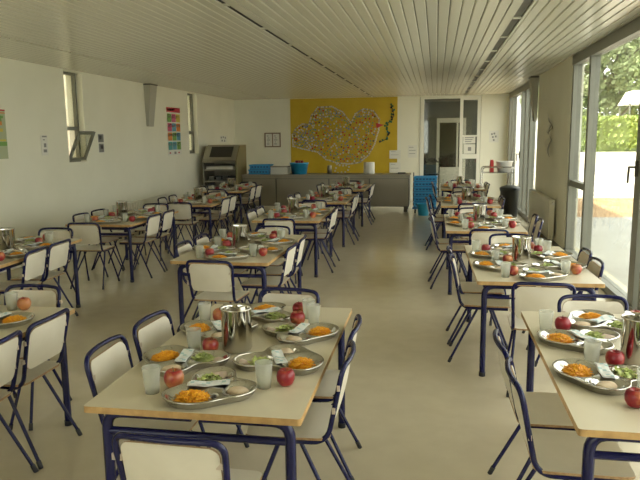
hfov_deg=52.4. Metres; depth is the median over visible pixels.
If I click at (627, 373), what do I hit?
lettuce
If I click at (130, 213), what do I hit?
food tray
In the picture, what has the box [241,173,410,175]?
countertop
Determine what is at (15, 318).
carrot
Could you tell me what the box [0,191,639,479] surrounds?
floor
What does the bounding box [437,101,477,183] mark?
wall
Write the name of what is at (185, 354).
paper napkin
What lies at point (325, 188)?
water jug
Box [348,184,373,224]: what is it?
dining chair
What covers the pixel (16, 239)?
food tray
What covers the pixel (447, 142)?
wall
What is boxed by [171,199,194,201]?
food tray
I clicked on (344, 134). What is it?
wall mural
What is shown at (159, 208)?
dining chair
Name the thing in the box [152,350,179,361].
carrot
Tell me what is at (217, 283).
dining chair
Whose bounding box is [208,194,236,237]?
dining chair
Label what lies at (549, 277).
food tray
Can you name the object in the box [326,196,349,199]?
food tray
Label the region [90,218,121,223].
food tray
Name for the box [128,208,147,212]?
food tray
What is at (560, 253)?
carrot
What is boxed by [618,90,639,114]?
canopy
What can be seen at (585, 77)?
tree
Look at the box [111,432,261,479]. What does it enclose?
dining chair
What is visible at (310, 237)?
dining chair
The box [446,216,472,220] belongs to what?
food tray
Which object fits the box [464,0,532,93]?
trim
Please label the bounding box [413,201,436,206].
plastic crate
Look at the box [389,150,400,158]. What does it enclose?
paper sheet
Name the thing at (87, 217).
food tray
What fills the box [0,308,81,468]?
dining chair
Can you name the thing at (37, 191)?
wall
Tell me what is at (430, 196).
dining chair
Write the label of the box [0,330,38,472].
dining chair
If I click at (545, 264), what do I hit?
lettuce
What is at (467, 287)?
dining chair
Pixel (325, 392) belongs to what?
dining chair
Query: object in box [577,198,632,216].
soil
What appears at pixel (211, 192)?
dining chair
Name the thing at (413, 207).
trolley
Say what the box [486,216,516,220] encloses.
food tray
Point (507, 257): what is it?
apple
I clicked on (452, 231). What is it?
dining table
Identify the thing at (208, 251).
apple
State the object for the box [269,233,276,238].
apple
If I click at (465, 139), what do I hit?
notice
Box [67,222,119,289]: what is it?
dining chair
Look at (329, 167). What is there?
steel canister
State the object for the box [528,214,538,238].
dining chair
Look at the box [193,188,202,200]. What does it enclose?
water jug
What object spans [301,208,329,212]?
food tray
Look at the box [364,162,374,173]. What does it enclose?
paper roll
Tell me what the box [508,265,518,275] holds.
apple
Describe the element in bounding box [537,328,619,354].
food tray
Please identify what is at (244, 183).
dining chair
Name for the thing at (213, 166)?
tray
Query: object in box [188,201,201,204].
food tray
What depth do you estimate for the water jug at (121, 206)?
8.40 m
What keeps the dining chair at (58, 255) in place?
on the floor
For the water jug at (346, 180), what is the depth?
13.13 m
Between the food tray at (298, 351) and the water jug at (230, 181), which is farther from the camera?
the water jug at (230, 181)
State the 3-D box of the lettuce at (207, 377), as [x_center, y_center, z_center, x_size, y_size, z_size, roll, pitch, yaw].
[-0.450,0.567,2.665,0.115,0.037,0.110,-2,9,-8]
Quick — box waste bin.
[499,185,519,219]
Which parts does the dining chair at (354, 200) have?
seat, frame, backrest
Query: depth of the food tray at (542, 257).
5.28 m
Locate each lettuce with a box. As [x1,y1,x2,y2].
[191,352,214,361]
[197,372,221,380]
[247,356,270,364]
[265,311,285,318]
[275,324,293,331]
[540,263,553,265]
[585,330,604,338]
[607,320,621,328]
[613,366,639,378]
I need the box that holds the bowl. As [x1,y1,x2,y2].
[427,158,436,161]
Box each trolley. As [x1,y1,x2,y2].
[412,172,436,212]
[424,158,439,196]
[480,166,514,200]
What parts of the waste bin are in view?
lid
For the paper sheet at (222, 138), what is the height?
0.180 m
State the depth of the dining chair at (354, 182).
14.16 m
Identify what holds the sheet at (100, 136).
attached to the wall at (37, 191)
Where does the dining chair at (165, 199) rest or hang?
on the floor
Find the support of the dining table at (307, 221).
on the floor
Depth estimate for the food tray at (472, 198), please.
10.23 m
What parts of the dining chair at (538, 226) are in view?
backrest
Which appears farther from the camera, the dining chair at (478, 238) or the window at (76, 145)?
the window at (76, 145)
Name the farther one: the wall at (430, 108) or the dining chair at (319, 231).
the wall at (430, 108)
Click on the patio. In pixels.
(611, 236)
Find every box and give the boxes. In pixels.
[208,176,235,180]
[270,166,290,173]
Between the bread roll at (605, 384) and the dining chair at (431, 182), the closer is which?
the bread roll at (605, 384)
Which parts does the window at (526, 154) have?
pane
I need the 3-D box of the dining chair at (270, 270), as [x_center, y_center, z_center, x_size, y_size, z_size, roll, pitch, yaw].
[-0.370,0.350,6.272,0.493,0.789,0.417,0,9,6]
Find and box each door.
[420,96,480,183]
[436,118,465,190]
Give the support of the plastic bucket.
on the floor
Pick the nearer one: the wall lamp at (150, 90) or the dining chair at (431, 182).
the wall lamp at (150, 90)
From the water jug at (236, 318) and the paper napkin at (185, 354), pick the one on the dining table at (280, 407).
the water jug at (236, 318)
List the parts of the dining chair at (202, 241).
backrest, frame, seat, leg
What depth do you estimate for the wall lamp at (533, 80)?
12.06 m
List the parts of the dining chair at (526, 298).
leg, leg, seat, backrest, frame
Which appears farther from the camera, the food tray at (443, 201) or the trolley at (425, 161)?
the trolley at (425, 161)
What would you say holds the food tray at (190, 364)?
on the dining table at (280, 407)
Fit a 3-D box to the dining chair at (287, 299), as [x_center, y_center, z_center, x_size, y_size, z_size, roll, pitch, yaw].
[-0.236,0.722,3.885,0.416,0.789,0.493,1,9,13]
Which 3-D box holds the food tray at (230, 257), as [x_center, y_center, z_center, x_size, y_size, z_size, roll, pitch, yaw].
[-0.757,0.134,5.496,0.335,0.033,0.404,3,9,20]
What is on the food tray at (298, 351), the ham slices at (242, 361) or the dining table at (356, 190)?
the ham slices at (242, 361)
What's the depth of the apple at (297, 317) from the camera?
3.45 m
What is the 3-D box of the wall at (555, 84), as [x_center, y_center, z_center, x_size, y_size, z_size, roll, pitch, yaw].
[3.179,-0.900,6.846,0.160,2.990,21.100,1,9,10]
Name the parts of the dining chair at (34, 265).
seat, backrest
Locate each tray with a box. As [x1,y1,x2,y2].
[0,248,28,257]
[0,312,34,328]
[15,236,41,243]
[16,242,55,250]
[86,215,116,220]
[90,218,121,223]
[104,212,133,215]
[117,215,148,220]
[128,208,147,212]
[135,212,163,215]
[142,345,230,376]
[162,366,257,409]
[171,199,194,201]
[180,319,257,341]
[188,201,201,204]
[192,244,235,253]
[196,199,220,202]
[205,250,249,260]
[206,165,235,168]
[210,237,251,244]
[216,188,234,190]
[231,187,249,189]
[232,344,323,375]
[238,244,282,253]
[248,232,268,238]
[250,302,290,323]
[253,238,293,245]
[262,212,291,216]
[262,322,338,345]
[270,208,287,212]
[276,214,304,220]
[294,212,324,216]
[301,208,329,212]
[314,198,334,201]
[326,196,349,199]
[330,194,352,196]
[441,185,459,187]
[441,199,467,203]
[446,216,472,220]
[446,220,481,226]
[461,212,488,215]
[463,201,484,205]
[469,250,511,259]
[470,199,496,202]
[471,197,493,199]
[473,224,505,228]
[473,260,527,271]
[484,220,520,225]
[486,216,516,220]
[490,243,531,250]
[518,266,567,281]
[530,251,572,260]
[531,259,586,270]
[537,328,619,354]
[552,358,639,395]
[568,309,621,333]
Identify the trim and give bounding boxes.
[218,0,370,95]
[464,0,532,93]
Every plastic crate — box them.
[248,169,269,173]
[249,164,273,169]
[413,182,436,186]
[413,186,436,191]
[413,191,436,196]
[413,197,435,201]
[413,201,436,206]
[414,176,437,181]
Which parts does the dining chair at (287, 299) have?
backrest, frame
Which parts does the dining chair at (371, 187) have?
frame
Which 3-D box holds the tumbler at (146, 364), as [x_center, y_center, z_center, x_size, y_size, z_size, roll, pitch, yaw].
[-0.667,0.553,2.576,0.072,0.107,0.072,1,9,10]
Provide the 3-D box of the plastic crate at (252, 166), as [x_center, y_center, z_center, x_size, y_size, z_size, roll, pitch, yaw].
[-1.423,-1.777,15.764,0.524,0.115,0.384,1,9,8]
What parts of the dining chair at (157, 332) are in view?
frame, backrest, leg, leg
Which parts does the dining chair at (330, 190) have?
frame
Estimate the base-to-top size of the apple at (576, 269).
0.080 m
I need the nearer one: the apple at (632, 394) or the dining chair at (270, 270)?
the apple at (632, 394)
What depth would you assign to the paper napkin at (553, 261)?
4.92 m
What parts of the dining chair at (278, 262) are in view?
backrest, frame, seat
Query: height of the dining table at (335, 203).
0.710 m
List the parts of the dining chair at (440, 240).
leg, frame, seat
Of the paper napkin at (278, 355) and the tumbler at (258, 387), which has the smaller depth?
the tumbler at (258, 387)
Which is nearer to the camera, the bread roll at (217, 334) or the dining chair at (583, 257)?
the bread roll at (217, 334)
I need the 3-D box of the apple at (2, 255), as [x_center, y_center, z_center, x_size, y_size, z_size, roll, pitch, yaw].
[-2.697,0.139,5.476,0.083,0.073,0.082,-9,12,-44]
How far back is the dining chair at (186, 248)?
5.86 m
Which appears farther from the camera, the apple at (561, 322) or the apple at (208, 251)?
the apple at (208, 251)
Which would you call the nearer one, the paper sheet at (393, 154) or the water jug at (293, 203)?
the water jug at (293, 203)
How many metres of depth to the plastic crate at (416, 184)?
14.55 m
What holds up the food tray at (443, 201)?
on the dining table at (445, 207)
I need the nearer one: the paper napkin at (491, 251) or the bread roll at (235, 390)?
the bread roll at (235, 390)
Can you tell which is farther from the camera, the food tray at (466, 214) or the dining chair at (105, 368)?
the food tray at (466, 214)
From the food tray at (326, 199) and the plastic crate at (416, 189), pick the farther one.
the plastic crate at (416, 189)
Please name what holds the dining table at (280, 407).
on the floor
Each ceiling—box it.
[0,0,639,99]
[420,97,477,101]
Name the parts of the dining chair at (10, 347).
seat, backrest, frame, leg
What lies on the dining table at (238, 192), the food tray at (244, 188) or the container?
the food tray at (244, 188)
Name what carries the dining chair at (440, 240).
on the floor
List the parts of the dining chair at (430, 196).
frame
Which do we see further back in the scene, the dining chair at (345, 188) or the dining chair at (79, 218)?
the dining chair at (345, 188)
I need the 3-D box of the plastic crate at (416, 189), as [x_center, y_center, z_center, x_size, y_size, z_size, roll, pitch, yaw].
[2.391,-1.163,14.759,0.524,0.112,0.424,1,9,10]
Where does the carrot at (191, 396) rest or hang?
on the food tray at (219, 395)
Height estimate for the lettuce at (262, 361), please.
0.037 m
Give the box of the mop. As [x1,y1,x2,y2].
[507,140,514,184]
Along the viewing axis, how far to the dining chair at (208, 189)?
12.26 m
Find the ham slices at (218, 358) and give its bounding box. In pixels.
[210,357,223,361]
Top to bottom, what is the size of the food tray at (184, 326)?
0.033 m
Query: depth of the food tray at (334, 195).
11.01 m
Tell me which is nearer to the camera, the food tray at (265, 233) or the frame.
the food tray at (265, 233)
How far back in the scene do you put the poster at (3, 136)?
8.54 m
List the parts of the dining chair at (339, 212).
seat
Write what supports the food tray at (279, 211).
on the dining table at (307, 221)
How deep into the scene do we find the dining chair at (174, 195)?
11.04 m
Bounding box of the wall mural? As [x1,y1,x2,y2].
[290,97,397,172]
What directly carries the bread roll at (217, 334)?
on the food tray at (184, 326)
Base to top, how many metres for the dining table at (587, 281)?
0.710 m
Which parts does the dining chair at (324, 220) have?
backrest, frame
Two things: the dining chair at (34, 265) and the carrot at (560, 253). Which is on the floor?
the dining chair at (34, 265)
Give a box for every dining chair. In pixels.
[0,246,48,294]
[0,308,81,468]
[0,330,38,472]
[4,284,71,430]
[11,239,78,315]
[22,227,74,290]
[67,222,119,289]
[72,212,123,276]
[84,334,199,478]
[91,209,138,269]
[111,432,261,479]
[118,213,165,277]
[132,310,248,447]
[133,203,171,260]
[134,209,177,270]
[157,197,192,246]
[166,202,198,253]
[168,194,202,240]
[175,240,234,331]
[185,260,249,316]
[194,233,250,317]
[198,197,230,237]
[199,186,226,225]
[200,191,229,236]
[207,189,233,230]
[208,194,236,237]
[230,186,255,225]
[236,182,256,211]
[236,287,320,433]
[237,184,261,222]
[241,242,297,303]
[244,225,291,302]
[246,209,284,271]
[246,340,355,479]
[255,206,284,254]
[256,234,306,293]
[262,218,302,283]
[263,314,361,479]
[294,192,321,234]
[295,201,322,258]
[301,209,335,272]
[302,200,332,248]
[303,206,339,265]
[316,184,341,224]
[323,189,347,231]
[327,195,358,244]
[332,187,352,227]
[333,192,359,239]
[342,180,360,218]
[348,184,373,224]
[350,183,374,221]
[425,197,442,249]
[428,217,466,288]
[429,194,456,244]
[429,212,467,278]
[431,182,450,214]
[432,183,451,213]
[446,245,504,344]
[448,254,510,361]
[452,187,473,194]
[452,191,473,238]
[456,203,486,257]
[457,207,487,272]
[466,229,508,294]
[483,183,489,196]
[487,233,531,325]
[487,328,575,479]
[497,197,505,214]
[505,356,635,479]
[506,282,575,396]
[522,247,592,333]
[526,257,604,366]
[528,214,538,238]
[532,218,543,244]
[557,294,628,313]
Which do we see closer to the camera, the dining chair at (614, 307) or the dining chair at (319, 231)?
the dining chair at (614, 307)
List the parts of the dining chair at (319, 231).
seat, frame, leg, backrest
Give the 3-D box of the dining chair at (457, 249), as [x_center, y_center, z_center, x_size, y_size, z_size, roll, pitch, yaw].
[1.487,0.142,7.465,0.493,0.789,0.417,0,9,6]
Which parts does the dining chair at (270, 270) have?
seat, frame, backrest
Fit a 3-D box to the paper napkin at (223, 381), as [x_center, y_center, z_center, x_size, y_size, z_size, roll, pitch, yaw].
[-0.441,0.567,2.579,0.165,0.014,0.050,-1,9,-3]
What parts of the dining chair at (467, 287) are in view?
leg, leg, frame, seat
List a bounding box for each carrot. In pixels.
[2,315,26,322]
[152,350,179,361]
[174,389,210,402]
[187,323,210,331]
[211,255,225,257]
[253,304,275,309]
[287,357,314,368]
[308,326,331,335]
[474,251,488,254]
[479,261,493,264]
[526,273,545,277]
[546,333,572,342]
[552,252,567,255]
[562,363,593,376]
[578,312,601,318]
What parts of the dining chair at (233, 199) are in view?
seat, frame, backrest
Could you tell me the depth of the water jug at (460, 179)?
13.00 m
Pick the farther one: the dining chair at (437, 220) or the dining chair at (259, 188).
the dining chair at (259, 188)
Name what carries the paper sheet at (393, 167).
attached to the wall mural
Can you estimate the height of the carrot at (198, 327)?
0.037 m
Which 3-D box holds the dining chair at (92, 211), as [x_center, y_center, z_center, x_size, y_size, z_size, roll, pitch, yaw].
[-2.791,-0.021,8.819,0.493,0.789,0.417,1,9,12]
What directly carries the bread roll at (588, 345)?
on the food tray at (578, 344)
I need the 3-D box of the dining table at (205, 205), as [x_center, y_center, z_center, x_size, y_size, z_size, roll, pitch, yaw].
[-1.957,-0.303,10.783,0.840,0.710,1.550,1,9,8]
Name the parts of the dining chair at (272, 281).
leg, seat, backrest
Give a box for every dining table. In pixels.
[0,238,81,307]
[0,305,74,425]
[65,211,178,282]
[84,304,351,479]
[159,196,237,249]
[170,234,303,330]
[202,186,262,227]
[252,207,333,276]
[297,194,356,246]
[324,184,371,226]
[440,184,485,213]
[440,196,500,237]
[444,214,527,294]
[464,245,604,376]
[521,311,639,479]
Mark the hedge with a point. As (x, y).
(615, 133)
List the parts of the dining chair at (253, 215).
backrest, frame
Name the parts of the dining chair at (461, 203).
frame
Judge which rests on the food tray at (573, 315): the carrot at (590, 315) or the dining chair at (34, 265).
the carrot at (590, 315)
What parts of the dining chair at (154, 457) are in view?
backrest, seat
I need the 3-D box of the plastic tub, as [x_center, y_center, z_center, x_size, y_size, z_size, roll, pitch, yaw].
[-0.497,-1.722,15.607,0.464,0.270,0.456,1,9,10]
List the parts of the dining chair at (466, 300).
backrest, leg, leg, frame, seat, leg, leg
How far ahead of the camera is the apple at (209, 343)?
3.02 m
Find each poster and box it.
[0,109,8,158]
[166,107,181,154]
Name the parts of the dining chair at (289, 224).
frame, backrest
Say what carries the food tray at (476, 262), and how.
on the dining table at (587, 281)
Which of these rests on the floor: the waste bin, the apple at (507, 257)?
the waste bin
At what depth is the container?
14.35 m
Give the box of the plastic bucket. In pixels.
[417,203,429,215]
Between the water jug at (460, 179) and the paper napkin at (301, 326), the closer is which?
the paper napkin at (301, 326)
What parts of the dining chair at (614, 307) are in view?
backrest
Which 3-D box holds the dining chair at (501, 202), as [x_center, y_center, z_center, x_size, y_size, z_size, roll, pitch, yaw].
[2.550,-0.248,9.882,0.493,0.789,0.417,1,9,8]
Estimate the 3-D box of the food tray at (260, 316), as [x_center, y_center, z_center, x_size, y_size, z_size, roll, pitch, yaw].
[-0.294,0.412,3.688,0.359,0.033,0.360,3,9,20]
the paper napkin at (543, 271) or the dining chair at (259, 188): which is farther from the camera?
the dining chair at (259, 188)
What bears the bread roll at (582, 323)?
on the food tray at (573, 315)
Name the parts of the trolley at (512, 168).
frame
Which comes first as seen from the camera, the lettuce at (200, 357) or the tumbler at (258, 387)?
the tumbler at (258, 387)
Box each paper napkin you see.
[0,312,11,316]
[174,349,193,361]
[187,379,229,386]
[211,320,220,329]
[251,307,281,313]
[271,349,287,363]
[288,323,309,332]
[486,250,502,253]
[495,260,504,264]
[527,270,550,272]
[549,260,566,264]
[567,330,595,340]
[590,314,614,322]
[594,362,615,378]
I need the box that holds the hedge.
[580,114,638,151]
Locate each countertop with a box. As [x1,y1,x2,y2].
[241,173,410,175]
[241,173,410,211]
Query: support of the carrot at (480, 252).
on the food tray at (492, 256)
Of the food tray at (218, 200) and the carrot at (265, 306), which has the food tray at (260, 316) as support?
the carrot at (265, 306)
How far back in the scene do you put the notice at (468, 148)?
17.33 m
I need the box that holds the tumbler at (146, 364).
[142,364,159,393]
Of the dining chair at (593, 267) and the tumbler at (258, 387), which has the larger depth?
the dining chair at (593, 267)
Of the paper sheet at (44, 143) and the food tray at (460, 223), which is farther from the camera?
the paper sheet at (44, 143)
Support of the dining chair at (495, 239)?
on the floor
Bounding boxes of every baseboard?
[0,209,203,272]
[540,232,562,248]
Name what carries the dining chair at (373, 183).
on the floor
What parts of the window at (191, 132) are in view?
sash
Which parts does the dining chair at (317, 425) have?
leg, seat, leg, frame, leg, backrest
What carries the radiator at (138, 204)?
attached to the wall at (37, 191)
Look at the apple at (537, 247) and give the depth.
5.50 m
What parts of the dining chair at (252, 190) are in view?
frame, backrest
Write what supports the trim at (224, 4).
attached to the ceiling at (385, 48)
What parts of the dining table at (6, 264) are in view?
rail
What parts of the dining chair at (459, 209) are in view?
backrest, frame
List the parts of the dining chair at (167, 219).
leg, seat, frame, leg, backrest, leg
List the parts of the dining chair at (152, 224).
leg, seat, frame, leg, backrest, leg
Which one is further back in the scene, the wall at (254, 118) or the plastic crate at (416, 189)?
the wall at (254, 118)
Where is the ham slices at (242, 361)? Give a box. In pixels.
[239,359,249,364]
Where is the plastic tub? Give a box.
[290,162,308,173]
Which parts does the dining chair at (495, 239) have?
backrest, frame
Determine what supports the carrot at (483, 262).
on the food tray at (476, 262)
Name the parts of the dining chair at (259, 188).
frame, backrest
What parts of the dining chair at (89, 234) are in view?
leg, backrest, leg, frame, seat, leg, leg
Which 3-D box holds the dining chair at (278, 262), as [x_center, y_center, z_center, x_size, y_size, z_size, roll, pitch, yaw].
[-0.544,0.268,6.807,0.417,0.789,0.493,1,9,12]
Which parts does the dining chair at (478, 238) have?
backrest, frame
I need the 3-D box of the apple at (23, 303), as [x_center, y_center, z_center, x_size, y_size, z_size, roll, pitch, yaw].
[-1.764,0.375,3.874,0.080,0.081,0.079,-6,10,-30]
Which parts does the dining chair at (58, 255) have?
seat, frame, backrest, leg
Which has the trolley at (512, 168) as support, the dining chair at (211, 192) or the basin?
the basin
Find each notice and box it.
[463,137,474,143]
[464,144,474,153]
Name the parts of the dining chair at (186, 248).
frame, backrest, leg, leg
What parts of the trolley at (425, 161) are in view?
post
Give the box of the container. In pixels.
[489,160,493,171]
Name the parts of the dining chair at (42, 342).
leg, leg, seat, frame, backrest, leg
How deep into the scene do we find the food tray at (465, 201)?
9.58 m
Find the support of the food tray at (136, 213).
on the dining table at (124, 224)
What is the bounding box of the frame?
[264,133,280,146]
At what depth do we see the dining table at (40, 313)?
3.88 m
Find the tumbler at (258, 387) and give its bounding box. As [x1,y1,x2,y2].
[255,359,271,388]
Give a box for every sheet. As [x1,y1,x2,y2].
[40,135,47,155]
[97,134,104,152]
[220,136,226,142]
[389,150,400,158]
[389,163,400,172]
[408,145,416,157]
[489,131,498,141]
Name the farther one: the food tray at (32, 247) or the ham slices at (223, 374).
the food tray at (32, 247)
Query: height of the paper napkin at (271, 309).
0.014 m
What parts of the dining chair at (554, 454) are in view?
backrest, leg, seat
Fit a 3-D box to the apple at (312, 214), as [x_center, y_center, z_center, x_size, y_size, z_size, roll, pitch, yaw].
[-0.087,-0.315,8.194,0.081,0.071,0.080,-1,9,-5]
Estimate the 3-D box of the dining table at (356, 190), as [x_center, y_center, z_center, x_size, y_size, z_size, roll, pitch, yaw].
[0.576,-0.727,13.307,0.840,0.710,1.550,1,9,10]
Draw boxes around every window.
[63,71,95,161]
[187,93,194,153]
[507,82,535,222]
[563,16,639,310]
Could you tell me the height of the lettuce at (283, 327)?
0.037 m
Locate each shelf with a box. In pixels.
[205,169,235,170]
[481,171,513,172]
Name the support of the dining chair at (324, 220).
on the floor
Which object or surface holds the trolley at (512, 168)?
on the floor
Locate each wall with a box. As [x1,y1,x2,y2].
[0,57,234,244]
[63,75,69,154]
[234,93,508,197]
[419,102,436,175]
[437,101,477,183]
[439,123,462,166]
[506,16,638,249]
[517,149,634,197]
[579,152,635,173]
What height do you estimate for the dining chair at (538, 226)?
0.789 m
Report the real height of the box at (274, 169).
0.190 m
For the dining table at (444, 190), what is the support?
on the floor
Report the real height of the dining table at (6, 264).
0.710 m
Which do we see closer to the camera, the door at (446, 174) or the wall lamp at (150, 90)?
the wall lamp at (150, 90)
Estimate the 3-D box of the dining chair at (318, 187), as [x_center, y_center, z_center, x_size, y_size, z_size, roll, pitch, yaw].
[0.188,-0.729,13.130,0.493,0.789,0.416,2,9,14]
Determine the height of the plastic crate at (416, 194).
0.112 m
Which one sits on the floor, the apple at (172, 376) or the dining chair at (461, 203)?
the dining chair at (461, 203)
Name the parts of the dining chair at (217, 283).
leg, backrest, seat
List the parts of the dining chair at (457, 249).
backrest, leg, leg, frame, seat, leg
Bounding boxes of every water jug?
[0,227,15,250]
[116,201,127,216]
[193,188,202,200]
[220,303,251,353]
[227,178,233,187]
[231,223,247,247]
[287,198,298,213]
[320,185,328,197]
[342,177,349,186]
[456,176,463,185]
[462,187,470,200]
[473,204,485,222]
[511,235,531,263]
[620,311,639,365]
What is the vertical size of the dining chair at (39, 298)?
0.789 m
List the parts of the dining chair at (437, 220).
frame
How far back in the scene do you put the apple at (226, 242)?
5.95 m
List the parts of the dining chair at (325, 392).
seat, frame, leg, leg, backrest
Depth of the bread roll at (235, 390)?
2.53 m
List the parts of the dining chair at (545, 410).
backrest, leg, leg, frame, seat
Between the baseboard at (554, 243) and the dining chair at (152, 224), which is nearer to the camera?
the dining chair at (152, 224)
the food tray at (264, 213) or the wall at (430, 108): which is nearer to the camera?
the food tray at (264, 213)
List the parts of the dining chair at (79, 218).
backrest, frame, seat, leg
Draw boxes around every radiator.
[123,194,167,230]
[528,189,554,245]
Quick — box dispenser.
[202,145,246,211]
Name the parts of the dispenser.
panel, dark panel, panel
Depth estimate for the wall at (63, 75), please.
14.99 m
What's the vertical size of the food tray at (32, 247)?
0.033 m
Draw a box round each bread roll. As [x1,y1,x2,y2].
[161,364,180,370]
[211,332,221,336]
[227,386,248,394]
[281,348,292,352]
[286,336,301,340]
[574,321,590,325]
[585,343,603,348]
[596,381,616,388]
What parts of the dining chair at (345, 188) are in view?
frame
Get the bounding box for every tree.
[520,73,588,118]
[582,37,639,116]
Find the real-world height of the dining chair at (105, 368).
0.789 m
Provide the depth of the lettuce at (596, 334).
3.17 m
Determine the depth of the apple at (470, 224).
7.07 m
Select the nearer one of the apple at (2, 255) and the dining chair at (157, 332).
the dining chair at (157, 332)
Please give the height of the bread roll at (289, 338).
0.024 m
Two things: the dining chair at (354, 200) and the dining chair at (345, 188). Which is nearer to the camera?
the dining chair at (354, 200)
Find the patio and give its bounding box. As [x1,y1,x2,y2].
[576,217,631,287]
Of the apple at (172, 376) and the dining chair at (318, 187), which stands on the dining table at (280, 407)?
the apple at (172, 376)
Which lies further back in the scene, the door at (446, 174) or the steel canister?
the door at (446, 174)
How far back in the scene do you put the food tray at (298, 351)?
2.90 m
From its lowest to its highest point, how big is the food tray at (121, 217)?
0.033 m
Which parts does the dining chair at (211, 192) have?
seat, frame, backrest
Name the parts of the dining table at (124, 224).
rail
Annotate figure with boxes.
[545,113,552,157]
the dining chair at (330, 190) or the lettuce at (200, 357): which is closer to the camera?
the lettuce at (200, 357)
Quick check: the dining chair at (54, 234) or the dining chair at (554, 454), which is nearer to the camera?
the dining chair at (554, 454)
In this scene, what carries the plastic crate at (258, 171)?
on the counter at (390, 189)
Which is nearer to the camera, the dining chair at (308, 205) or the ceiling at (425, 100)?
the dining chair at (308, 205)
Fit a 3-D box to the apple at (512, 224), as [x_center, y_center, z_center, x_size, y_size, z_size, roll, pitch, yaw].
[2.102,-0.170,7.099,0.082,0.073,0.083,5,10,30]
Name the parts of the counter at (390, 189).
panel, panel, rail, panel, panel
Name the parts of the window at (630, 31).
door handle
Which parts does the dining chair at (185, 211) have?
backrest, frame, seat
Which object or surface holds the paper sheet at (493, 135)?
attached to the wall at (254, 118)
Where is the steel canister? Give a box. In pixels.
[327,165,331,173]
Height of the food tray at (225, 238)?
0.033 m
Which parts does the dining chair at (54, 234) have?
frame, backrest, leg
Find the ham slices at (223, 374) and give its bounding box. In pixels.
[212,371,226,378]
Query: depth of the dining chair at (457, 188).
12.11 m
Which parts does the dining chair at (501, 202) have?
backrest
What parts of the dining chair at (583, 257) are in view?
backrest, frame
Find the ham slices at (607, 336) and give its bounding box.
[601,334,614,338]
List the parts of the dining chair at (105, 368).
frame, backrest, seat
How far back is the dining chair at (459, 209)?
8.53 m
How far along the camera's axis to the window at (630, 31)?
8.06 m
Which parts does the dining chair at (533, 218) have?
backrest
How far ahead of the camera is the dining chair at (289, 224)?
7.62 m
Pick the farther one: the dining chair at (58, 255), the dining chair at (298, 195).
the dining chair at (298, 195)
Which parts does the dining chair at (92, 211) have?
backrest, frame, seat, leg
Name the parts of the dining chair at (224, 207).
seat, frame, backrest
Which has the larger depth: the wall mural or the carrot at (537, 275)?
the wall mural
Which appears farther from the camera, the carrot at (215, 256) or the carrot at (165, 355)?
the carrot at (215, 256)
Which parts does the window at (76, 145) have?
frame, sash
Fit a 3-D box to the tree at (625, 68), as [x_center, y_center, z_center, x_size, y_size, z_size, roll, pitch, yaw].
[17.390,-8.751,38.383,6.390,8.517,6.368,2,9,14]
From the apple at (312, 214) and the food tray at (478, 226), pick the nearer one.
the food tray at (478, 226)
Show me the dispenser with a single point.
(235, 155)
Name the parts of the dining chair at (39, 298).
seat, leg, backrest, frame, leg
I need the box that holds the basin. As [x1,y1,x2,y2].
[496,161,512,171]
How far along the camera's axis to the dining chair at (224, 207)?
10.36 m
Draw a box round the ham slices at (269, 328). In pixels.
[267,327,279,331]
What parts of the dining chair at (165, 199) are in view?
frame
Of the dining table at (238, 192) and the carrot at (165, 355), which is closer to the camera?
the carrot at (165, 355)
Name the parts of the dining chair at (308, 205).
seat, backrest, frame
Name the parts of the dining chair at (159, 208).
seat, frame, backrest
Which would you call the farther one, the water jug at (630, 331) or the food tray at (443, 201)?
the food tray at (443, 201)
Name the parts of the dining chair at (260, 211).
backrest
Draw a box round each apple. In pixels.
[0,252,4,260]
[17,297,30,309]
[35,237,42,241]
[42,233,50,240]
[129,216,134,221]
[164,367,183,387]
[202,337,218,349]
[205,247,213,254]
[212,307,220,320]
[222,240,230,245]
[259,248,266,255]
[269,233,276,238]
[276,367,294,386]
[290,311,304,323]
[292,301,305,312]
[310,212,315,217]
[467,222,473,227]
[481,244,489,249]
[502,254,512,260]
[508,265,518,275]
[509,221,515,227]
[533,245,542,250]
[554,316,570,329]
[571,264,581,274]
[605,349,624,363]
[624,387,639,408]
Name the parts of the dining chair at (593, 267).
frame, backrest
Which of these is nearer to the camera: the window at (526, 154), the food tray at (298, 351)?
the food tray at (298, 351)
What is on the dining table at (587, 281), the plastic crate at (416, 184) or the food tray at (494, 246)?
the food tray at (494, 246)
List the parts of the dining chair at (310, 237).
leg, leg, seat, frame, leg, leg, backrest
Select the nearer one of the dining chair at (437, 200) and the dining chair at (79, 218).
the dining chair at (79, 218)
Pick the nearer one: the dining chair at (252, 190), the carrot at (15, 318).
the carrot at (15, 318)
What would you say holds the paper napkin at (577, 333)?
on the food tray at (578, 344)
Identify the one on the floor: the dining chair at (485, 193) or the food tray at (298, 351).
the dining chair at (485, 193)
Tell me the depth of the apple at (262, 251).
5.54 m
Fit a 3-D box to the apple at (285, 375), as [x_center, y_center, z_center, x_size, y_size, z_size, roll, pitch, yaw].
[-0.139,0.551,2.637,0.076,0.077,0.075,-6,10,-32]
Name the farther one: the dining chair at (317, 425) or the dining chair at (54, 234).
the dining chair at (54, 234)
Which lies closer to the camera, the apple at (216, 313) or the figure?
the apple at (216, 313)
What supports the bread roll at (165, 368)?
on the food tray at (190, 364)

